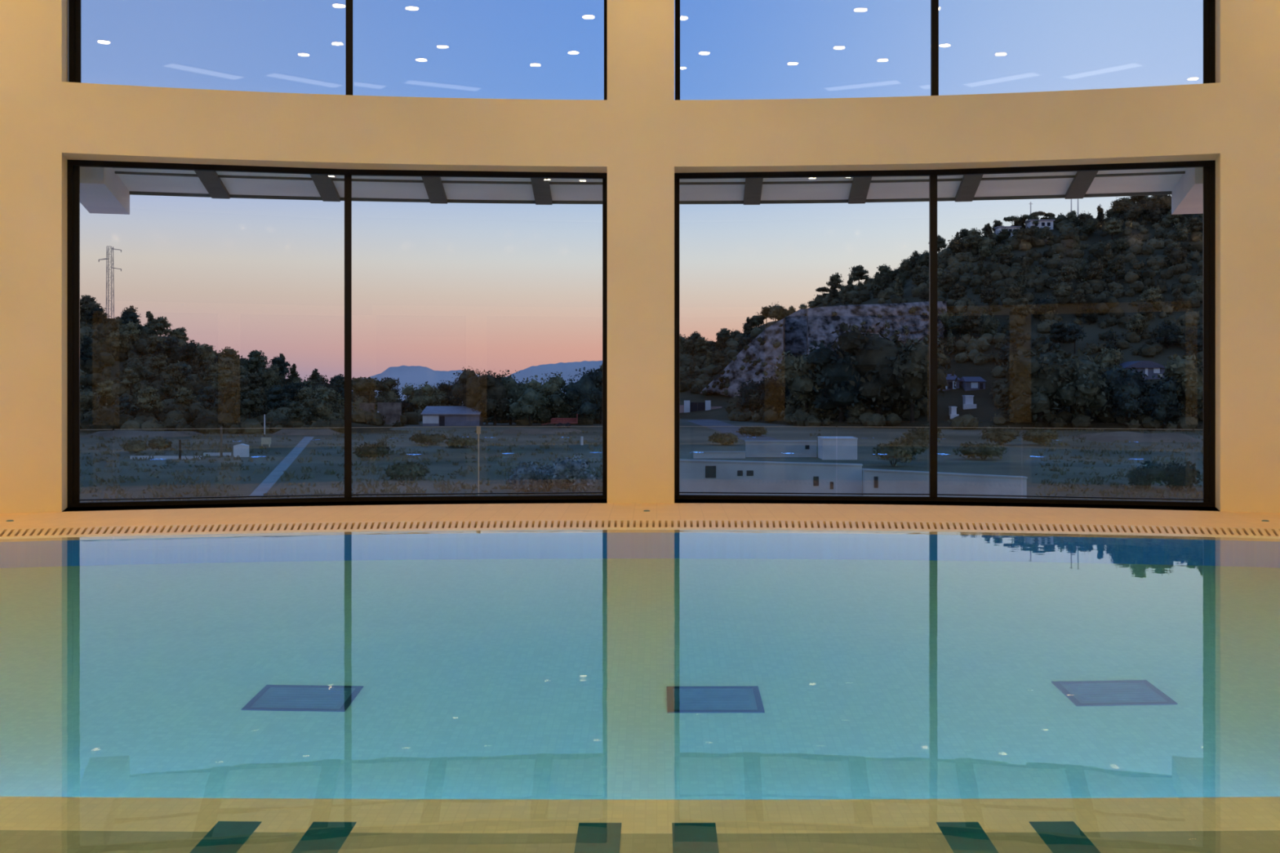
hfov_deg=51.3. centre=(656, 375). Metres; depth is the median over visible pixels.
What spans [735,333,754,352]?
broad tree
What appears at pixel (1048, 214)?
tree
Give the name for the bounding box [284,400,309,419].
evergreen tree
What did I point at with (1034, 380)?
broad tree
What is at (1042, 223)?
house
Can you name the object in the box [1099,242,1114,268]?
tree
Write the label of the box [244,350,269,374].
evergreen tree
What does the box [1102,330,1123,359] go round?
tree
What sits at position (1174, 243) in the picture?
tree
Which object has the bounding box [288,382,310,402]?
evergreen tree
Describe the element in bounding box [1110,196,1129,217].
tree
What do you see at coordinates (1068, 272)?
tree
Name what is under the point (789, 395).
tree
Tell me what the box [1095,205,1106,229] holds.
tree
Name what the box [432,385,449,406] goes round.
tree
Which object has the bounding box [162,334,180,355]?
evergreen tree
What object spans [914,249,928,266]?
tree
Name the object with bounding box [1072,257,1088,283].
tree
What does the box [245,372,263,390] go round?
evergreen tree
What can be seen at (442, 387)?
tree
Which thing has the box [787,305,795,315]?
tree
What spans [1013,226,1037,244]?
tree
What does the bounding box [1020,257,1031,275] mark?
tree
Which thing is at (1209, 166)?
window
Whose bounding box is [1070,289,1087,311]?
tree
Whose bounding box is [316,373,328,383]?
evergreen tree
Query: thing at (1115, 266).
tree
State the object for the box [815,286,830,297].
tree
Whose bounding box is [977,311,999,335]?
tree
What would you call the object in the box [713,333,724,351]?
tree
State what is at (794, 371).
broad tree
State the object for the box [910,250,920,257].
tree
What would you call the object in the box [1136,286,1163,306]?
tree
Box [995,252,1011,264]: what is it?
tree
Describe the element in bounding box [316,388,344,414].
evergreen tree
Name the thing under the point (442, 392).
tree
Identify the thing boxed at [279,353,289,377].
evergreen tree
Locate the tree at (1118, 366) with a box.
[1102,363,1131,388]
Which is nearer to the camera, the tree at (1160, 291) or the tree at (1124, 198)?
the tree at (1160, 291)
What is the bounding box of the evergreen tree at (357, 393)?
[351,378,370,398]
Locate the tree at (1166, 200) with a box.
[1155,195,1171,211]
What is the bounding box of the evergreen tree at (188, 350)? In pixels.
[176,339,203,364]
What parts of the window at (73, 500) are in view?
pane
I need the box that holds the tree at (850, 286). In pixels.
[845,275,856,292]
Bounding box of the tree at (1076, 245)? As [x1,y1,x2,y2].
[1071,230,1084,250]
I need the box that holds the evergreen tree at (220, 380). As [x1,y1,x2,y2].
[206,369,234,404]
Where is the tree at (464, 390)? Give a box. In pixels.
[444,366,493,425]
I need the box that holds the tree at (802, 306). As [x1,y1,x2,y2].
[798,303,808,309]
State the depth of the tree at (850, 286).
333.22 m
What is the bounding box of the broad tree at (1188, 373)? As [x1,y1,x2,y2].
[1159,353,1203,417]
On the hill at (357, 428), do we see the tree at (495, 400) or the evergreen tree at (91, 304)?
the evergreen tree at (91, 304)
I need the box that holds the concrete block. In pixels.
[817,436,857,459]
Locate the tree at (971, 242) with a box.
[962,234,979,252]
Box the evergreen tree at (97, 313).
[85,306,109,324]
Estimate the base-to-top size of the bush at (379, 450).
2.110 m
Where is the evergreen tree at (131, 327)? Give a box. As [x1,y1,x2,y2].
[117,320,141,342]
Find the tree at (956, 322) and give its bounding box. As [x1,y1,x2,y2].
[946,311,971,340]
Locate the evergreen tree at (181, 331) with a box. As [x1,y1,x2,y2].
[175,326,189,342]
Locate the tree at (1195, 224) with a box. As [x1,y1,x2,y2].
[1184,216,1203,232]
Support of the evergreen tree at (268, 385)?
on the hill at (357, 428)
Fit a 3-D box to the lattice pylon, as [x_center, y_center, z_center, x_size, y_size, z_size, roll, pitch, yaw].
[-117.670,-17.644,287.000,4.920,20.172,1.340,0,0,0]
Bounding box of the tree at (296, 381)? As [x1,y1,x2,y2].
[289,375,314,385]
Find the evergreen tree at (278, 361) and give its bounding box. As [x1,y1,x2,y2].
[269,355,290,375]
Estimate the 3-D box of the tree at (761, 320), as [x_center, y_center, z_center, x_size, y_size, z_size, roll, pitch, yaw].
[26.041,-13.671,340.261,3.607,4.997,4.426,0,0,13]
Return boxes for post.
[178,440,181,459]
[220,426,222,457]
[263,414,265,434]
[580,436,583,444]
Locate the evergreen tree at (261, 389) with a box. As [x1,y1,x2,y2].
[252,386,270,417]
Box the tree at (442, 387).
[436,379,462,406]
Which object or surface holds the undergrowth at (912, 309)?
on the cliff
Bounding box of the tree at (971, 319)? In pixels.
[959,310,984,336]
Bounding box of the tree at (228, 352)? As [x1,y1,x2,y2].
[217,346,238,359]
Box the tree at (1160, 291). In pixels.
[1155,284,1166,301]
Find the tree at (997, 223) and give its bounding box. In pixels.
[991,219,1004,231]
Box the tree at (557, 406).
[532,387,577,425]
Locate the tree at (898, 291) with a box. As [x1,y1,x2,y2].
[892,276,906,297]
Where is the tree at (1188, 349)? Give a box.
[1182,343,1195,362]
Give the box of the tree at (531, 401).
[503,382,550,426]
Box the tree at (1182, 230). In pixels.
[1173,222,1191,241]
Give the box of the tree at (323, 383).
[308,374,342,395]
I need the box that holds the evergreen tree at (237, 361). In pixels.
[231,354,244,375]
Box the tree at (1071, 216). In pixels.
[1063,208,1078,222]
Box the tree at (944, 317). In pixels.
[937,307,954,335]
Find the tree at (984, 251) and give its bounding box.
[977,243,993,261]
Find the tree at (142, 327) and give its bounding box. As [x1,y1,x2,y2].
[137,322,156,336]
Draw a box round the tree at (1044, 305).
[1032,293,1058,316]
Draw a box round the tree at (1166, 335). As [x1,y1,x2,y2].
[1152,320,1181,348]
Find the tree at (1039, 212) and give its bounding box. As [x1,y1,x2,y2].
[1030,210,1046,219]
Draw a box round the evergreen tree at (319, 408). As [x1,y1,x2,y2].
[302,392,339,424]
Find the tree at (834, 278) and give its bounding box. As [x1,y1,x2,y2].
[826,271,844,288]
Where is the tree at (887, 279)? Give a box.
[880,273,893,288]
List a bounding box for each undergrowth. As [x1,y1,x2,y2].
[404,404,680,425]
[696,306,946,395]
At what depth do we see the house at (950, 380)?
238.02 m
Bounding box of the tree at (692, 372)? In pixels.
[687,361,698,378]
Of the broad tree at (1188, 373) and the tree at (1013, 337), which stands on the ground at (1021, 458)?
the broad tree at (1188, 373)
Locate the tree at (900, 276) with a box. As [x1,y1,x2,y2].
[898,271,906,286]
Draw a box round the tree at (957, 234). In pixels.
[953,231,960,239]
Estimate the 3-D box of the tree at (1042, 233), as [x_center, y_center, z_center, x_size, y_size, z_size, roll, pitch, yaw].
[92.632,-33.603,320.987,3.583,4.677,3.726,0,0,-24]
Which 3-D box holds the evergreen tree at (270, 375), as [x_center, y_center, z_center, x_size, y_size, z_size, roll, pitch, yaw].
[-72.823,0.580,251.026,4.476,5.588,4.298,0,0,-12]
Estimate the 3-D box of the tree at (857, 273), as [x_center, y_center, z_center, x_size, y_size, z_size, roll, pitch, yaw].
[51.475,-24.638,339.686,5.782,7.238,4.914,0,0,-25]
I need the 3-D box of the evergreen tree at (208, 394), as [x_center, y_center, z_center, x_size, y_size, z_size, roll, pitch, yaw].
[-71.319,4.544,212.718,4.516,6.456,4.471,0,0,-42]
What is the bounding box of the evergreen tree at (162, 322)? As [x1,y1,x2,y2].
[146,315,173,336]
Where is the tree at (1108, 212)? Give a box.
[1104,204,1116,218]
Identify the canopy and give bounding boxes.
[80,166,1203,214]
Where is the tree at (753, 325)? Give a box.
[742,321,755,333]
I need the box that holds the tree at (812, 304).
[807,298,817,308]
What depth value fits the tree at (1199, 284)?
268.86 m
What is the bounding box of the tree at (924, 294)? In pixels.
[919,284,928,302]
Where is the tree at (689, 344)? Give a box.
[682,335,697,355]
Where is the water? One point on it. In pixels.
(501, 691)
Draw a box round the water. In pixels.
[0,529,1279,852]
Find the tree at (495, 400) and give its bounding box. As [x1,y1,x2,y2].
[471,368,515,425]
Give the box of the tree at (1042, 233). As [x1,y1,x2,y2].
[1033,226,1049,239]
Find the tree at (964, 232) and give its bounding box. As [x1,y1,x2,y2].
[958,227,969,238]
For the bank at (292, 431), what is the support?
on the hill at (357, 428)
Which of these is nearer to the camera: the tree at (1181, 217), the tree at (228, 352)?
the tree at (228, 352)
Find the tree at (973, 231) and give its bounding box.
[965,226,982,239]
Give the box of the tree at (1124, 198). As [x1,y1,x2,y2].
[1118,196,1132,203]
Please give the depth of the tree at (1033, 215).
336.24 m
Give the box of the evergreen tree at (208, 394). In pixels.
[196,384,223,408]
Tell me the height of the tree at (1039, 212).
4.766 m
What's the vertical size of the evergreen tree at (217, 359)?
6.332 m
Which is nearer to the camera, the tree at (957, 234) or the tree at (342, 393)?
the tree at (342, 393)
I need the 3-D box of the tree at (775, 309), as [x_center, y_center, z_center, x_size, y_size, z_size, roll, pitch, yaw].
[29.979,-15.744,340.001,4.720,6.256,4.713,0,0,8]
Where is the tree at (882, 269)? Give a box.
[876,263,893,280]
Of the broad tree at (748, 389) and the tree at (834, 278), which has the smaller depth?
the broad tree at (748, 389)
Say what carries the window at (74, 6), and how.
in the wall at (640, 135)
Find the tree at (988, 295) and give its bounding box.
[979,288,997,310]
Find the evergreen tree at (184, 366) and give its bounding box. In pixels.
[177,361,194,385]
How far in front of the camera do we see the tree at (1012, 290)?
279.16 m
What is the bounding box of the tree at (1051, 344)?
[1040,338,1055,354]
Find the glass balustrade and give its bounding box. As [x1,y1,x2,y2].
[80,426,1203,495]
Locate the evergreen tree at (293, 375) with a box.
[287,363,302,383]
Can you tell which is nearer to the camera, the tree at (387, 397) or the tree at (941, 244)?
the tree at (387, 397)
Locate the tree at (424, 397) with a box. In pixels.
[399,381,441,410]
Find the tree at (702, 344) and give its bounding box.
[693,335,710,351]
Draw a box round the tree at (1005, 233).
[995,228,1012,243]
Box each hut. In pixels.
[948,406,959,418]
[962,395,976,409]
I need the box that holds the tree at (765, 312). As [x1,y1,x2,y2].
[760,305,772,325]
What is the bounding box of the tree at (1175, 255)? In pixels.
[1164,244,1189,266]
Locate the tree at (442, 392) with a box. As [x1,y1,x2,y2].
[438,391,448,402]
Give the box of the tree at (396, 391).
[392,387,401,399]
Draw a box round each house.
[937,373,959,391]
[959,376,986,391]
[993,226,1021,237]
[1024,219,1054,230]
[1119,360,1165,379]
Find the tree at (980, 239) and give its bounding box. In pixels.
[975,234,997,250]
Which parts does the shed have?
pale panel, door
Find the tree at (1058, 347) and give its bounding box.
[1050,342,1060,353]
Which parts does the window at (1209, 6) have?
pane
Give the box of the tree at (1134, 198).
[1128,195,1146,203]
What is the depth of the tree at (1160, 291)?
266.77 m
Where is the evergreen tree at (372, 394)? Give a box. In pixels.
[366,391,376,403]
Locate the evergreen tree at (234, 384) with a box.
[220,376,251,398]
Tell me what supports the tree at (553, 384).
on the ground at (1021, 458)
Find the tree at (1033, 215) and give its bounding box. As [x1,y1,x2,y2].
[1026,211,1039,223]
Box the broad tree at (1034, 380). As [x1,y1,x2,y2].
[993,343,1076,424]
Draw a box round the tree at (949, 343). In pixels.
[943,328,955,355]
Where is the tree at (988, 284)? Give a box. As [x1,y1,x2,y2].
[980,271,995,291]
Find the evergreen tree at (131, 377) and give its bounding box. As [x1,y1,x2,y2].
[116,368,141,395]
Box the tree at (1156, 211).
[1144,202,1166,223]
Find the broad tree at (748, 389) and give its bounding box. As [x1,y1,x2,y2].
[736,377,762,411]
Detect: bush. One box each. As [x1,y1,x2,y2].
[122,439,148,453]
[147,437,172,450]
[352,441,393,459]
[383,460,430,480]
[408,432,448,444]
[444,435,478,448]
[503,461,546,494]
[530,463,559,491]
[544,453,599,492]
[707,431,738,444]
[736,426,768,436]
[871,440,917,466]
[888,435,928,459]
[902,422,944,443]
[951,441,1007,459]
[978,425,1022,444]
[1021,426,1061,445]
[1126,460,1167,489]
[1160,460,1201,491]
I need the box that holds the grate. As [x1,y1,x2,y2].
[0,520,1279,537]
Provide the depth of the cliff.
271.30 m
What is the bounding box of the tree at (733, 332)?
[730,328,741,338]
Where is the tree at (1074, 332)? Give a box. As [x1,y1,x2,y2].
[1063,321,1086,353]
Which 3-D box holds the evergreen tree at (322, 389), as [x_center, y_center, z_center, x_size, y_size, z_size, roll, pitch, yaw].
[-56.119,4.866,225.598,4.782,6.427,4.674,0,0,1]
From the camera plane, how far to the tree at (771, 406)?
250.12 m
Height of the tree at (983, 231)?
4.863 m
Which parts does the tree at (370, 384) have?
crown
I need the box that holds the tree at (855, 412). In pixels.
[845,399,866,419]
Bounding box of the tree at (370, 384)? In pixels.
[336,376,400,403]
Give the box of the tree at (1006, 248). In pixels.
[991,242,1014,262]
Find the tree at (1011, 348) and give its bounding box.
[997,343,1021,365]
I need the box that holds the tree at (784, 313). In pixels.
[777,306,789,319]
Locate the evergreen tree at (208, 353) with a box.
[195,342,217,365]
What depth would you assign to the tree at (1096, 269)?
284.11 m
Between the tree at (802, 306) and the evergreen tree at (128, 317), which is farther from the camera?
the tree at (802, 306)
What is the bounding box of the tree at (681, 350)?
[679,343,684,354]
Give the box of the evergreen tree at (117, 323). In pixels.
[108,317,124,331]
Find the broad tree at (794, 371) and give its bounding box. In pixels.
[773,350,836,413]
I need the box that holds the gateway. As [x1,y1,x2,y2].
[679,400,721,413]
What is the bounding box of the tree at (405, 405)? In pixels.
[395,398,418,414]
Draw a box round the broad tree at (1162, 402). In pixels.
[1140,373,1184,428]
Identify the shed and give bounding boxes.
[421,406,483,426]
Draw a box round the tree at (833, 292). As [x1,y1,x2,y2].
[827,282,837,301]
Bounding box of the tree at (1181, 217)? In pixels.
[1174,213,1185,224]
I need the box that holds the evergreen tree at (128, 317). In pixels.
[120,312,141,328]
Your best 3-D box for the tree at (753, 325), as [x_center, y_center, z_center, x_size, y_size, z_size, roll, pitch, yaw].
[23.479,-11.859,340.102,3.607,4.555,3.765,0,0,-20]
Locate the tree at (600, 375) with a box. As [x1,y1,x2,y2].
[581,368,602,424]
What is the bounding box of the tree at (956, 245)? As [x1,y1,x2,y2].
[946,235,965,254]
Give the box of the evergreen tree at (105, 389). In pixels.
[95,378,115,405]
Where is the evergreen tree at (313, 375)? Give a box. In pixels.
[309,369,319,384]
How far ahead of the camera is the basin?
15.42 m
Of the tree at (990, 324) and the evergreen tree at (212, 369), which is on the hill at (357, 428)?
the evergreen tree at (212, 369)
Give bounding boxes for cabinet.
[233,443,249,457]
[261,437,271,447]
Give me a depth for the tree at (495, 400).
231.72 m
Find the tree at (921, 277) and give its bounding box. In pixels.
[911,272,926,285]
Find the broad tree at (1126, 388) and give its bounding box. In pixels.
[1097,365,1151,426]
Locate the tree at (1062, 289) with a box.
[1048,276,1073,300]
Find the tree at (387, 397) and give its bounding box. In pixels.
[372,386,402,407]
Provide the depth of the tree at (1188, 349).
237.10 m
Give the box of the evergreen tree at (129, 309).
[117,305,140,323]
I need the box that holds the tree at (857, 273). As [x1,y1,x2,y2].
[848,265,869,284]
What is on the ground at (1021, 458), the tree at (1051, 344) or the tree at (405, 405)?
the tree at (405, 405)
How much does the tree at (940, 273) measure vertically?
6.121 m
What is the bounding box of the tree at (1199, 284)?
[1192,280,1203,293]
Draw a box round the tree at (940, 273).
[926,267,946,287]
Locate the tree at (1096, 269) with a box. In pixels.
[1083,260,1105,279]
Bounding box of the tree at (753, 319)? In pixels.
[749,315,759,327]
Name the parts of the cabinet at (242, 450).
door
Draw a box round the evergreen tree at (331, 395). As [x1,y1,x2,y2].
[327,391,342,413]
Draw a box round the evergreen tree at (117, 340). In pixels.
[105,329,131,353]
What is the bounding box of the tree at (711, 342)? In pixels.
[706,337,714,346]
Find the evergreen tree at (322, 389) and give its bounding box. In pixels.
[314,385,336,398]
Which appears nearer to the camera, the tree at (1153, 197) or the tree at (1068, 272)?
the tree at (1068, 272)
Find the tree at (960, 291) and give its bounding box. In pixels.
[951,283,967,299]
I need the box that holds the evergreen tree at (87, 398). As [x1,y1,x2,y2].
[80,385,98,413]
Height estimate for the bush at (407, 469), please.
1.882 m
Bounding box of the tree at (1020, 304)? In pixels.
[1008,296,1033,326]
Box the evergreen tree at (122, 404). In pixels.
[111,395,134,414]
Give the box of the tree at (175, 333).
[168,328,183,338]
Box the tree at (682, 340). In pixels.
[679,333,686,353]
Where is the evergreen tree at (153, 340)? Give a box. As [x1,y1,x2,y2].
[144,333,168,353]
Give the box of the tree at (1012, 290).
[1003,280,1023,298]
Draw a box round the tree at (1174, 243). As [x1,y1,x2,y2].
[1164,241,1181,254]
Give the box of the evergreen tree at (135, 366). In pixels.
[122,357,150,380]
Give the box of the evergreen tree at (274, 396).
[265,384,291,408]
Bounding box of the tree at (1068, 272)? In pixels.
[1055,264,1077,283]
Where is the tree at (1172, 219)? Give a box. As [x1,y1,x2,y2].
[1164,209,1182,230]
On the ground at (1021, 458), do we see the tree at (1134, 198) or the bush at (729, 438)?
the bush at (729, 438)
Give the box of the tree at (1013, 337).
[1003,328,1026,346]
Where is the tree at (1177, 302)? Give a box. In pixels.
[1169,288,1185,311]
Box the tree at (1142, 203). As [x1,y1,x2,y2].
[1136,198,1153,215]
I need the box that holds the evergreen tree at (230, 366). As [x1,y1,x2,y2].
[220,356,240,375]
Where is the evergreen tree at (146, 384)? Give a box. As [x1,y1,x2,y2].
[137,382,155,412]
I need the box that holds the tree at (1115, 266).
[1105,257,1127,282]
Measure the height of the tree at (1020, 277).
6.859 m
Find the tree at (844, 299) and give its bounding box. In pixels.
[838,287,848,304]
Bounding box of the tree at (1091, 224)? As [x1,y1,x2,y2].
[1079,216,1100,236]
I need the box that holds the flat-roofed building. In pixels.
[679,458,862,495]
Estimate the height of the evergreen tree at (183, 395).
5.105 m
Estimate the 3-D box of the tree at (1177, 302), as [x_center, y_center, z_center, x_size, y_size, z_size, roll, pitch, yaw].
[103.508,-14.844,265.143,2.982,5.137,2.639,0,0,7]
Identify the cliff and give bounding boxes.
[700,301,946,397]
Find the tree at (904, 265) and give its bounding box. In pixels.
[897,258,913,273]
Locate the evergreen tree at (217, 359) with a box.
[213,354,225,365]
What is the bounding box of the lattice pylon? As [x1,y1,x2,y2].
[98,246,121,318]
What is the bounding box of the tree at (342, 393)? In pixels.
[329,377,359,404]
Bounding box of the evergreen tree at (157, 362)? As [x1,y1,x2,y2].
[146,353,167,373]
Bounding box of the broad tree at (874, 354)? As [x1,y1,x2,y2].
[830,320,915,414]
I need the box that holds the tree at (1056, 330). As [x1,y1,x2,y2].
[1048,320,1067,342]
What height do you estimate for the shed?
3.300 m
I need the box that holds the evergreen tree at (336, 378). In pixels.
[328,373,344,388]
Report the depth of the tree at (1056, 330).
252.14 m
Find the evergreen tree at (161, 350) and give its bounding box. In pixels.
[151,342,168,363]
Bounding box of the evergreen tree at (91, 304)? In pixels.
[81,300,99,323]
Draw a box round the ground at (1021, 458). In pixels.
[80,404,1203,502]
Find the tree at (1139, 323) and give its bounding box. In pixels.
[1125,313,1150,342]
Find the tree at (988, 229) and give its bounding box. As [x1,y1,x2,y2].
[983,222,995,240]
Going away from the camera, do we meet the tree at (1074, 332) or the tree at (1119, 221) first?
the tree at (1074, 332)
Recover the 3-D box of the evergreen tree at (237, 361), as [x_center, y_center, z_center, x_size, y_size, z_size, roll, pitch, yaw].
[-80.279,-1.450,254.954,2.854,5.357,2.585,0,0,-31]
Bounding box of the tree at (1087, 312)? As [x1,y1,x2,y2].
[1080,304,1097,324]
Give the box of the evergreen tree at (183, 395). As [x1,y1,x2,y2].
[170,386,196,405]
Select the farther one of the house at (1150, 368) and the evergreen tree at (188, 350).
the evergreen tree at (188, 350)
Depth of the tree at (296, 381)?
241.57 m
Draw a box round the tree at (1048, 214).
[1044,212,1055,219]
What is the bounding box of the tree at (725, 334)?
[715,327,733,343]
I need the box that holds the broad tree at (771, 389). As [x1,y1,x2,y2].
[755,375,791,413]
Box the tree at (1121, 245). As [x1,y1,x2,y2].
[1111,236,1129,254]
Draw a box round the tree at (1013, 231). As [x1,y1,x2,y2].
[1010,226,1020,238]
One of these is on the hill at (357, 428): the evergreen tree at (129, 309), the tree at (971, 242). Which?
the evergreen tree at (129, 309)
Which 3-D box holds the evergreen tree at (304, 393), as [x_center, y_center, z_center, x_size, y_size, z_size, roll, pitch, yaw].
[-57.894,4.860,220.331,4.484,6.430,4.320,0,0,22]
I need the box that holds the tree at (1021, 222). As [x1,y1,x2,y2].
[1010,214,1027,229]
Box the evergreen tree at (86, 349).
[80,334,97,361]
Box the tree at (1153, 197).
[1145,195,1159,205]
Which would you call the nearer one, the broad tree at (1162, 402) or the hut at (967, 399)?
the broad tree at (1162, 402)
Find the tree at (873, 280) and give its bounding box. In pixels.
[870,277,884,291]
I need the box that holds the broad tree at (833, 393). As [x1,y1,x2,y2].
[802,340,870,422]
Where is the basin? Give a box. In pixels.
[0,528,1279,538]
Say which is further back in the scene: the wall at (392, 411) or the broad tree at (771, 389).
the broad tree at (771, 389)
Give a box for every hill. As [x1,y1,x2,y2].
[80,317,408,433]
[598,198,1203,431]
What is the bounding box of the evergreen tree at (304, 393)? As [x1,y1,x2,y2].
[293,386,317,408]
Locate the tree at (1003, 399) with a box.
[995,391,1013,413]
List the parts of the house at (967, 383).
panel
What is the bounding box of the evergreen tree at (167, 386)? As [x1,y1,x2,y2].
[156,376,182,399]
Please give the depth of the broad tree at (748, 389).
259.07 m
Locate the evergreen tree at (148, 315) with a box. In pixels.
[144,311,156,331]
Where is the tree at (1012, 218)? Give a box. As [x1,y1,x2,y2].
[1003,215,1021,225]
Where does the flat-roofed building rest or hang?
on the ground at (1021, 458)
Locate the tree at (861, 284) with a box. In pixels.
[857,281,865,289]
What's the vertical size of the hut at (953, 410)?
2.291 m
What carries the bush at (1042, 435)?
on the ground at (1021, 458)
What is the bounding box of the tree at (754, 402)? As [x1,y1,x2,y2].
[747,390,764,412]
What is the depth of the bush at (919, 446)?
138.06 m
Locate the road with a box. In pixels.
[688,419,782,440]
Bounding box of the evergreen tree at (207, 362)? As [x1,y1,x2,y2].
[196,359,214,382]
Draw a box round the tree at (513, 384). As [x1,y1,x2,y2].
[494,369,529,424]
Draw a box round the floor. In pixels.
[0,499,1279,528]
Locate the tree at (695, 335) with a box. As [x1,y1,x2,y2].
[686,331,701,341]
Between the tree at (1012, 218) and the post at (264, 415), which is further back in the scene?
the tree at (1012, 218)
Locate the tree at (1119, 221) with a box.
[1113,216,1124,233]
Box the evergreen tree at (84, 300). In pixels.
[80,294,100,311]
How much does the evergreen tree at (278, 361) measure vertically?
6.843 m
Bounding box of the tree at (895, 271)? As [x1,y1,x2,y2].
[891,267,897,279]
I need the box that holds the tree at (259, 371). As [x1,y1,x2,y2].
[257,366,268,373]
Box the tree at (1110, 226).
[1103,217,1123,239]
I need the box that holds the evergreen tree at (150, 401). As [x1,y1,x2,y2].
[133,386,164,412]
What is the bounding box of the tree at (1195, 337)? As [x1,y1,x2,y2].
[1182,327,1203,353]
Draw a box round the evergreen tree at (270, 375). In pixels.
[257,364,281,387]
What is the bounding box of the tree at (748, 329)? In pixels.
[742,316,752,336]
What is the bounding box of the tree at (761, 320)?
[752,311,764,328]
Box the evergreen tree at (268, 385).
[263,383,271,408]
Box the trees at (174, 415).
[80,313,408,434]
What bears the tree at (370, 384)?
on the ground at (1021, 458)
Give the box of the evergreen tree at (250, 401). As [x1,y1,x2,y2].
[230,388,265,418]
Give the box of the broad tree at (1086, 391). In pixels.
[1045,347,1113,417]
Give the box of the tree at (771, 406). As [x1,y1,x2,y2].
[762,400,772,411]
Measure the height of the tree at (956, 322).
6.708 m
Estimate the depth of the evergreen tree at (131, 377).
223.71 m
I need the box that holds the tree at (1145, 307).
[1137,301,1155,321]
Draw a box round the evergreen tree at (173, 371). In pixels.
[159,363,188,386]
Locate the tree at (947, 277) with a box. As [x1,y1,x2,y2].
[938,271,955,293]
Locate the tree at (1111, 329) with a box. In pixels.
[1109,328,1119,349]
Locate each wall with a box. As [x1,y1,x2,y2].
[0,0,1279,513]
[129,455,201,459]
[203,453,231,455]
[359,402,401,425]
[693,451,746,458]
[745,440,817,457]
[862,468,1027,497]
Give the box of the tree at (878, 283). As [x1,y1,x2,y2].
[871,271,885,293]
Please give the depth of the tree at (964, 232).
341.70 m
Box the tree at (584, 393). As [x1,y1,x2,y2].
[560,367,602,419]
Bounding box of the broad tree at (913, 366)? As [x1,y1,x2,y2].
[877,337,957,422]
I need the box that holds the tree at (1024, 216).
[1019,213,1030,221]
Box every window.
[66,159,607,507]
[68,0,607,99]
[674,160,1215,506]
[675,0,1215,99]
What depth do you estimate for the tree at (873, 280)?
327.25 m
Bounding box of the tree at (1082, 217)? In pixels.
[1077,210,1093,225]
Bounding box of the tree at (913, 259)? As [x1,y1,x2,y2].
[907,254,919,267]
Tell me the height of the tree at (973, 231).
5.095 m
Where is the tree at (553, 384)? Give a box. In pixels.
[523,372,568,423]
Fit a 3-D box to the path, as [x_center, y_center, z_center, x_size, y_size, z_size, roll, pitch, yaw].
[-39.220,8.795,142.975,21.482,0.110,92.544,0,0,0]
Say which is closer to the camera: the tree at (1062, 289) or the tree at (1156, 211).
the tree at (1062, 289)
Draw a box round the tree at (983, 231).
[981,224,993,234]
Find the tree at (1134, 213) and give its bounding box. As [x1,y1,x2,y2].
[1124,203,1144,222]
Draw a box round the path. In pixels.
[248,436,314,496]
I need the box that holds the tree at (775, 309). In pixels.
[767,302,783,323]
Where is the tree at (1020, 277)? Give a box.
[1013,268,1028,293]
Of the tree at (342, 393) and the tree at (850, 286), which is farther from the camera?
the tree at (850, 286)
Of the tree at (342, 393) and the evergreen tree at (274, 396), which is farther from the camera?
the tree at (342, 393)
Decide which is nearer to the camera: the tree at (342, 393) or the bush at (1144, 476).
the bush at (1144, 476)
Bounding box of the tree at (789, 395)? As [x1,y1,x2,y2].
[785,393,800,407]
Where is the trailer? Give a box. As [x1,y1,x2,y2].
[542,413,577,427]
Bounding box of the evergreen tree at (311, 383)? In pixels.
[304,379,315,389]
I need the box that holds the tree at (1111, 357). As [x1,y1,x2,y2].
[1096,348,1124,368]
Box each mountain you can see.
[351,365,479,402]
[506,360,602,393]
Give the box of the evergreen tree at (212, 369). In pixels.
[200,361,226,383]
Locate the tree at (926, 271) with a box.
[920,266,928,280]
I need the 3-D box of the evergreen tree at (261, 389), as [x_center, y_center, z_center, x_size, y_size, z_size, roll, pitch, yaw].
[-63.311,5.037,213.327,3.274,6.370,2.759,0,0,26]
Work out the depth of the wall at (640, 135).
18.11 m
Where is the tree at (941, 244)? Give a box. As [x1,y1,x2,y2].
[928,235,948,252]
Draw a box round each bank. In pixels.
[80,430,203,437]
[268,428,342,435]
[497,427,581,434]
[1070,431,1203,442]

